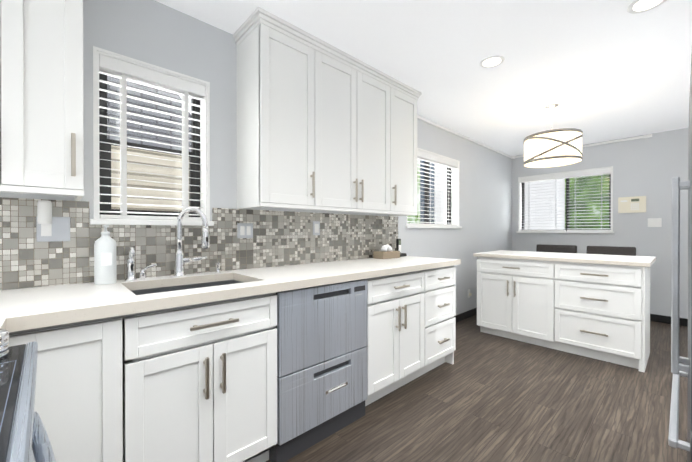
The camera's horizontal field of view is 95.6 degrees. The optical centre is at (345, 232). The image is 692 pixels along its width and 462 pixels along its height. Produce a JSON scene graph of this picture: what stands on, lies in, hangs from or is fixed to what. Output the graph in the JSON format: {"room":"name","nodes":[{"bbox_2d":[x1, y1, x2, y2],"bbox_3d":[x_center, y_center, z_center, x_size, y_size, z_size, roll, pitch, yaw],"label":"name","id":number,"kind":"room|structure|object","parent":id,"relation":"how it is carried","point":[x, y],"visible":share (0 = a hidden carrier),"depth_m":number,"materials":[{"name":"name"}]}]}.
{"room":"kitchen","nodes":[
{"label":"kitchen","id":0,"kind":"room"},
{"bbox_2d":[83,0,511,314],"bbox_3d":[0.044,-0.057,2.905,7.860,2.620,0.200,0,0,-43],"label":"wall","id":1,"kind":"structure","parent":0,"point":[154,32],"depth_m":1.97,"materials":[{"name":"paint"}]},
{"bbox_2d":[0,197,89,289],"bbox_3d":[-1.892,0.052,0.924,1.766,0.398,0.060,0,0,-43],"label":"backsplash","id":2,"kind":"structure","parent":1,"relation":"attached to","point":[44,242],"depth_m":1.42,"materials":[{"name":"tile"}]},
{"bbox_2d":[0,46,93,218],"bbox_3d":[-2.072,-0.483,0.932,2.076,0.842,0.200,0,0,-43],"label":"wall pier","id":3,"kind":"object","parent":1,"relation":"attached to","point":[88,114],"visible":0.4,"depth_m":1.54,"materials":[{"name":"paint"}]},
{"bbox_2d":[0,0,31,193],"bbox_3d":[-1.498,-0.713,1.107,0.520,1.086,0.325,0,0,-43],"label":"upper cabinet","id":4,"kind":"object","parent":3,"relation":"attached to","point":[13,13],"depth_m":1.15,"materials":[{"name":"white wood"}]},
{"bbox_2d":[28,0,83,199],"bbox_3d":[-1.288,-0.714,1.302,0.290,1.086,0.325,0,0,-43],"label":"upper cabinet","id":5,"kind":"object","parent":3,"relation":"attached to","point":[41,106],"depth_m":1.23,"materials":[{"name":"white wood"}]},
{"bbox_2d":[89,46,213,225],"bbox_3d":[-1.107,-0.480,1.811,0.594,0.884,0.230,0,0,-43],"label":"window","id":6,"kind":"structure","parent":1,"relation":"in","point":[194,174],"depth_m":1.74,"materials":[{"name":"white wood"}]},
{"bbox_2d":[90,225,212,281],"bbox_3d":[-1.047,0.105,1.748,0.594,0.285,0.008,0,0,-43],"label":"backsplash","id":7,"kind":"structure","parent":1,"relation":"attached to","point":[152,244],"depth_m":1.73,"materials":[{"name":"tile"}]},
{"bbox_2d":[212,208,397,271],"bbox_3d":[-0.146,0.045,2.581,1.860,0.398,0.016,0,0,-43],"label":"backsplash","id":8,"kind":"structure","parent":1,"relation":"attached to","point":[246,239],"depth_m":2.34,"materials":[{"name":"tile"}]},
{"bbox_2d":[210,85,405,224],"bbox_3d":[-0.172,-0.490,2.702,2.050,0.842,0.200,0,0,-43],"label":"wall pier","id":9,"kind":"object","parent":1,"relation":"attached to","point":[223,148],"visible":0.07,"depth_m":2.01,"materials":[{"name":"paint"}]},
{"bbox_2d":[233,10,324,209],"bbox_3d":[-0.440,-0.717,2.092,0.455,1.086,0.325,0,0,-43],"label":"upper cabinet","id":10,"kind":"object","parent":9,"relation":"attached to","point":[323,125],"depth_m":1.95,"materials":[{"name":"white wood"}]},
{"bbox_2d":[323,46,396,213],"bbox_3d":[-0.028,-0.718,2.476,0.910,1.086,0.325,0,0,-43],"label":"upper cabinet","id":11,"kind":"object","parent":9,"relation":"attached to","point":[361,103],"depth_m":2.37,"materials":[{"name":"white wood"}]},
{"bbox_2d":[397,82,420,213],"bbox_3d":[0.385,-0.720,2.860,0.455,1.086,0.325,0,0,-43],"label":"upper cabinet","id":12,"kind":"object","parent":9,"relation":"attached to","point":[407,99],"depth_m":2.79,"materials":[{"name":"white wood"}]},
{"bbox_2d":[405,148,461,227],"bbox_3d":[1.001,-0.488,3.773,1.186,0.884,0.230,0,0,-43],"label":"window","id":13,"kind":"structure","parent":1,"relation":"in","point":[451,192],"depth_m":3.85,"materials":[{"name":"white"}]},
{"bbox_2d":[454,308,476,322],"bbox_3d":[1.712,1.120,4.317,3.100,0.095,0.012,0,0,-43],"label":"baseboard","id":14,"kind":"structure","parent":1,"relation":"attached to","point":[472,312],"depth_m":4.23,"materials":[{"name":"black"}]},
{"bbox_2d":[460,162,511,226],"bbox_3d":[2.161,-0.499,4.874,2.074,0.842,0.200,0,0,-43],"label":"wall pier","id":15,"kind":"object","parent":1,"relation":"attached to","point":[485,198],"visible":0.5,"depth_m":4.63,"materials":[{"name":"paint"}]},
{"bbox_2d":[155,0,691,155],"bbox_3d":[1.100,-1.323,1.765,7.460,0.080,2.900,0,0,-43],"label":"ceiling","id":16,"kind":"structure","parent":0,"point":[601,70],"depth_m":2.27,"materials":[{"name":"paint"}]},
{"bbox_2d":[479,55,504,67],"bbox_3d":[1.101,-1.282,2.367,0.176,0.006,0.176,0,0,-43],"label":"recessed light","id":17,"kind":"object","parent":16,"relation":"in","point":[493,61],"visible":1,"depth_m":2.36,"materials":[{"name":"white plastic"}]},
{"bbox_2d":[417,115,651,158],"bbox_3d":[2.235,-1.263,3.628,3.260,0.046,1.720,0,0,-43],"label":"crown molding","id":18,"kind":"structure","parent":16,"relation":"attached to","point":[489,147],"depth_m":4.27,"materials":[{"name":"white wood"}]},
{"bbox_2d":[523,102,582,167],"bbox_3d":[2.084,-0.993,3.175,0.500,0.591,0.500,0,0,-43],"label":"pendant light","id":19,"kind":"object","parent":16,"relation":"hanging from","point":[553,148],"visible":1,"depth_m":3.00,"materials":[{"name":"fabric"},{"name":"metal"}]},
{"bbox_2d":[627,0,666,13],"bbox_3d":[1.687,-1.280,1.752,0.176,0.006,0.176,0,0,-43],"label":"recessed light","id":20,"kind":"object","parent":16,"relation":"in","point":[638,6],"visible":1,"depth_m":1.77,"materials":[{"name":"white plastic"}]},
{"bbox_2d":[266,315,687,461],"bbox_3d":[1.100,1.217,1.775,7.460,0.080,2.900,0,0,-43],"label":"floor","id":21,"kind":"structure","parent":0,"point":[485,397],"depth_m":2.06,"materials":[{"name":"brown wood"}]},
{"bbox_2d":[0,329,55,461],"bbox_3d":[-0.685,0.692,0.221,0.720,0.984,0.760,0,0,-44],"label":"range","id":22,"kind":"object","parent":21,"relation":"on","point":[23,436],"visible":1,"depth_m":0.51,"materials":[{"name":"silver metal"}]},
{"bbox_2d":[9,280,276,461],"bbox_3d":[-1.101,0.735,1.254,1.530,0.888,0.660,0,0,-43],"label":"base cabinet","id":23,"kind":"object","parent":21,"relation":"on","point":[194,383],"depth_m":1.22,"materials":[{"name":"white wood"}]},
{"bbox_2d":[0,256,460,331],"bbox_3d":[-0.326,0.268,1.759,3.355,0.042,0.975,0,0,-43],"label":"countertop","id":24,"kind":"structure","parent":23,"relation":"on","point":[21,309],"depth_m":1.37,"materials":[{"name":"stone"}]},
{"bbox_2d":[94,225,116,284],"bbox_3d":[-1.160,0.107,1.513,0.086,0.282,0.093,0,0,-43],"label":"soap bottle","id":25,"kind":"object","parent":24,"relation":"on","point":[105,264],"visible":1,"depth_m":1.48,"materials":[{"name":"white plastic"}]},
{"bbox_2d":[125,247,156,280],"bbox_3d":[-1.053,0.161,1.617,0.140,0.174,0.092,0,0,-43],"label":"faucet","id":26,"kind":"object","parent":24,"relation":"on","point":[130,262],"visible":1,"depth_m":1.59,"materials":[{"name":"silver metal"}]},
{"bbox_2d":[173,207,209,276],"bbox_3d":[-0.849,0.054,1.747,0.179,0.387,0.182,0,0,-43],"label":"kitchen faucet","id":27,"kind":"object","parent":24,"relation":"on","point":[180,260],"visible":1,"depth_m":1.73,"materials":[{"name":"silver metal"}]},
{"bbox_2d":[215,262,220,272],"bbox_3d":[-0.770,0.212,1.895,0.032,0.070,0.052,0,0,-43],"label":"air gap cap","id":28,"kind":"object","parent":24,"relation":"on","point":[217,267],"visible":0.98,"depth_m":1.89,"materials":[{"name":"silver metal"}]},
{"bbox_2d":[373,244,399,258],"bbox_3d":[0.381,0.177,2.933,0.250,0.131,0.120,0,0,-43],"label":"tissue box","id":29,"kind":"object","parent":24,"relation":"on","point":[387,251],"visible":0.96,"depth_m":2.88,"materials":[{"name":"brown"}]},
{"bbox_2d":[396,239,406,256],"bbox_3d":[0.540,0.154,3.128,0.110,0.175,0.090,0,0,-43],"label":"cordless phone","id":30,"kind":"object","parent":24,"relation":"on","point":[398,244],"visible":0.73,"depth_m":3.12,"materials":[{"name":"black"}]},
{"bbox_2d":[269,279,367,461],"bbox_3d":[-0.301,0.733,1.994,0.646,0.888,0.607,0,0,-43],"label":"dishwasher","id":31,"kind":"object","parent":21,"relation":"on","point":[322,355],"visible":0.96,"depth_m":1.73,"materials":[{"name":"grey metal"}]},
{"bbox_2d":[365,265,455,405],"bbox_3d":[0.351,0.730,2.607,1.140,0.888,0.660,0,0,-43],"label":"base cabinet","id":32,"kind":"object","parent":21,"relation":"on","point":[411,321],"depth_m":2.31,"materials":[{"name":"white wood"}]},
{"bbox_2d":[477,257,556,349],"bbox_3d":[2.011,0.726,3.576,0.640,0.888,0.774,0,0,-43],"label":"base cabinet","id":33,"kind":"object","parent":21,"relation":"on","point":[517,298],"depth_m":3.32,"materials":[{"name":"white wood"}]},
{"bbox_2d":[536,244,576,252],"bbox_3d":[2.610,0.669,3.985,0.484,1.000,0.450,0,0,-43],"label":"chair","id":34,"kind":"object","parent":21,"relation":"on","point":[557,248],"visible":0.21,"depth_m":4.09,"materials":[{"name":"brown wood"}]},
{"bbox_2d":[557,261,649,371],"bbox_3d":[2.474,0.728,3.079,0.640,0.888,0.705,0,0,-43],"label":"base cabinet","id":35,"kind":"object","parent":21,"relation":"on","point":[598,311],"depth_m":2.81,"materials":[{"name":"white wood"}]},
{"bbox_2d":[473,250,655,266],"bbox_3d":[2.290,0.264,3.392,0.840,0.037,1.480,0,0,-43],"label":"countertop","id":36,"kind":"structure","parent":35,"relation":"on","point":[642,261],"depth_m":3.16,"materials":[{"name":"stone"}]},
{"bbox_2d":[586,246,635,255],"bbox_3d":[2.985,0.670,3.582,0.484,1.000,0.450,0,0,-43],"label":"chair","id":37,"kind":"object","parent":21,"relation":"on","point":[615,250],"visible":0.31,"depth_m":3.70,"materials":[{"name":"brown wood"}]},
{"bbox_2d":[668,53,691,461],"bbox_3d":[1.605,0.282,0.958,0.910,1.797,0.848,0,0,-43],"label":"fridge","id":38,"kind":"object","parent":21,"relation":"on","point":[677,360],"visible":1,"depth_m":1.22,"materials":[{"name":"silver metal"}]},
{"bbox_2d":[512,128,688,318],"bbox_3d":[3.903,-0.063,4.380,0.200,2.620,2.900,0,0,-43],"label":"wall","id":39,"kind":"structure","parent":0,"point":[657,245],"depth_m":4.19,"materials":[{"name":"paint"}]},
{"bbox_2d":[512,178,517,230],"bbox_3d":[2.954,-0.462,5.399,0.200,0.900,0.113,0,0,-43],"label":"wall pier","id":40,"kind":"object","parent":39,"relation":"attached to","point":[515,204],"visible":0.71,"depth_m":5.33,"materials":[{"name":"paint"}]},
{"bbox_2d":[516,166,613,233],"bbox_3d":[3.390,-0.453,4.908,0.230,0.942,1.260,0,0,-43],"label":"window","id":41,"kind":"structure","parent":39,"relation":"in","point":[567,176],"depth_m":4.87,"materials":[{"name":"white plastic"}]},
{"bbox_2d":[613,159,687,231],"bbox_3d":[4.351,-0.456,3.898,0.200,0.900,1.587,0,0,-43],"label":"wall pier","id":42,"kind":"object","parent":39,"relation":"attached to","point":[652,182],"visible":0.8,"depth_m":4.12,"materials":[{"name":"paint"}]},
{"bbox_2d":[618,196,645,212],"bbox_3d":[3.869,-0.370,4.245,0.033,0.215,0.280,0,0,-43],"label":"alarm keypad","id":43,"kind":"object","parent":42,"relation":"attached to","point":[636,204],"visible":1,"depth_m":4.23,"materials":[{"name":"beige plastic"}]},
{"bbox_2d":[648,218,661,226],"bbox_3d":[4.028,-0.124,4.093,0.009,0.115,0.130,0,0,-43],"label":"light switches","id":44,"kind":"object","parent":42,"relation":"attached to","point":[654,222],"visible":1,"depth_m":4.09,"materials":[{"name":"white plastic"}]},
{"bbox_2d":[650,314,687,326],"bbox_3d":[3.829,1.120,4.309,0.012,0.095,2.850,0,0,-43],"label":"baseboard","id":45,"kind":"structure","parent":39,"relation":"attached to","point":[653,317],"depth_m":4.02,"materials":[{"name":"black"}]},
{"label":"outside","id":46,"kind":"structure","parent":0,"visible":0},
{"bbox_2d":[435,165,564,229],"bbox_3d":[3.724,-0.848,8.091,0.001,6.000,3.220,0,0,-43],"label":"wall","id":47,"kind":"structure","parent":46,"point":[540,199],"depth_m":7.27,"materials":[{"name":"white"}]},
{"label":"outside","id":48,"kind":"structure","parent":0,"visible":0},
{"bbox_2d":[107,75,190,211],"bbox_3d":[-3.092,-0.827,2.851,5.400,6.000,0.001,0,0,-43],"label":"house","id":49,"kind":"structure","parent":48,"point":[146,167],"depth_m":3.61,"materials":[{"name":"beige"}]},
{"bbox_2d":[407,159,419,222],"bbox_3d":[0.205,-0.843,7.014,5.100,6.000,0.001,0,0,-43],"label":"yard","id":50,"kind":"structure","parent":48,"point":[412,219],"depth_m":8.66,"materials":[{"name":"white"}]},
{"bbox_2d":[565,174,608,229],"bbox_3d":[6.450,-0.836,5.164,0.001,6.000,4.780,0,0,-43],"label":"trees","id":51,"kind":"object","parent":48,"point":[595,183],"depth_m":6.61,"materials":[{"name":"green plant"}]}
]}

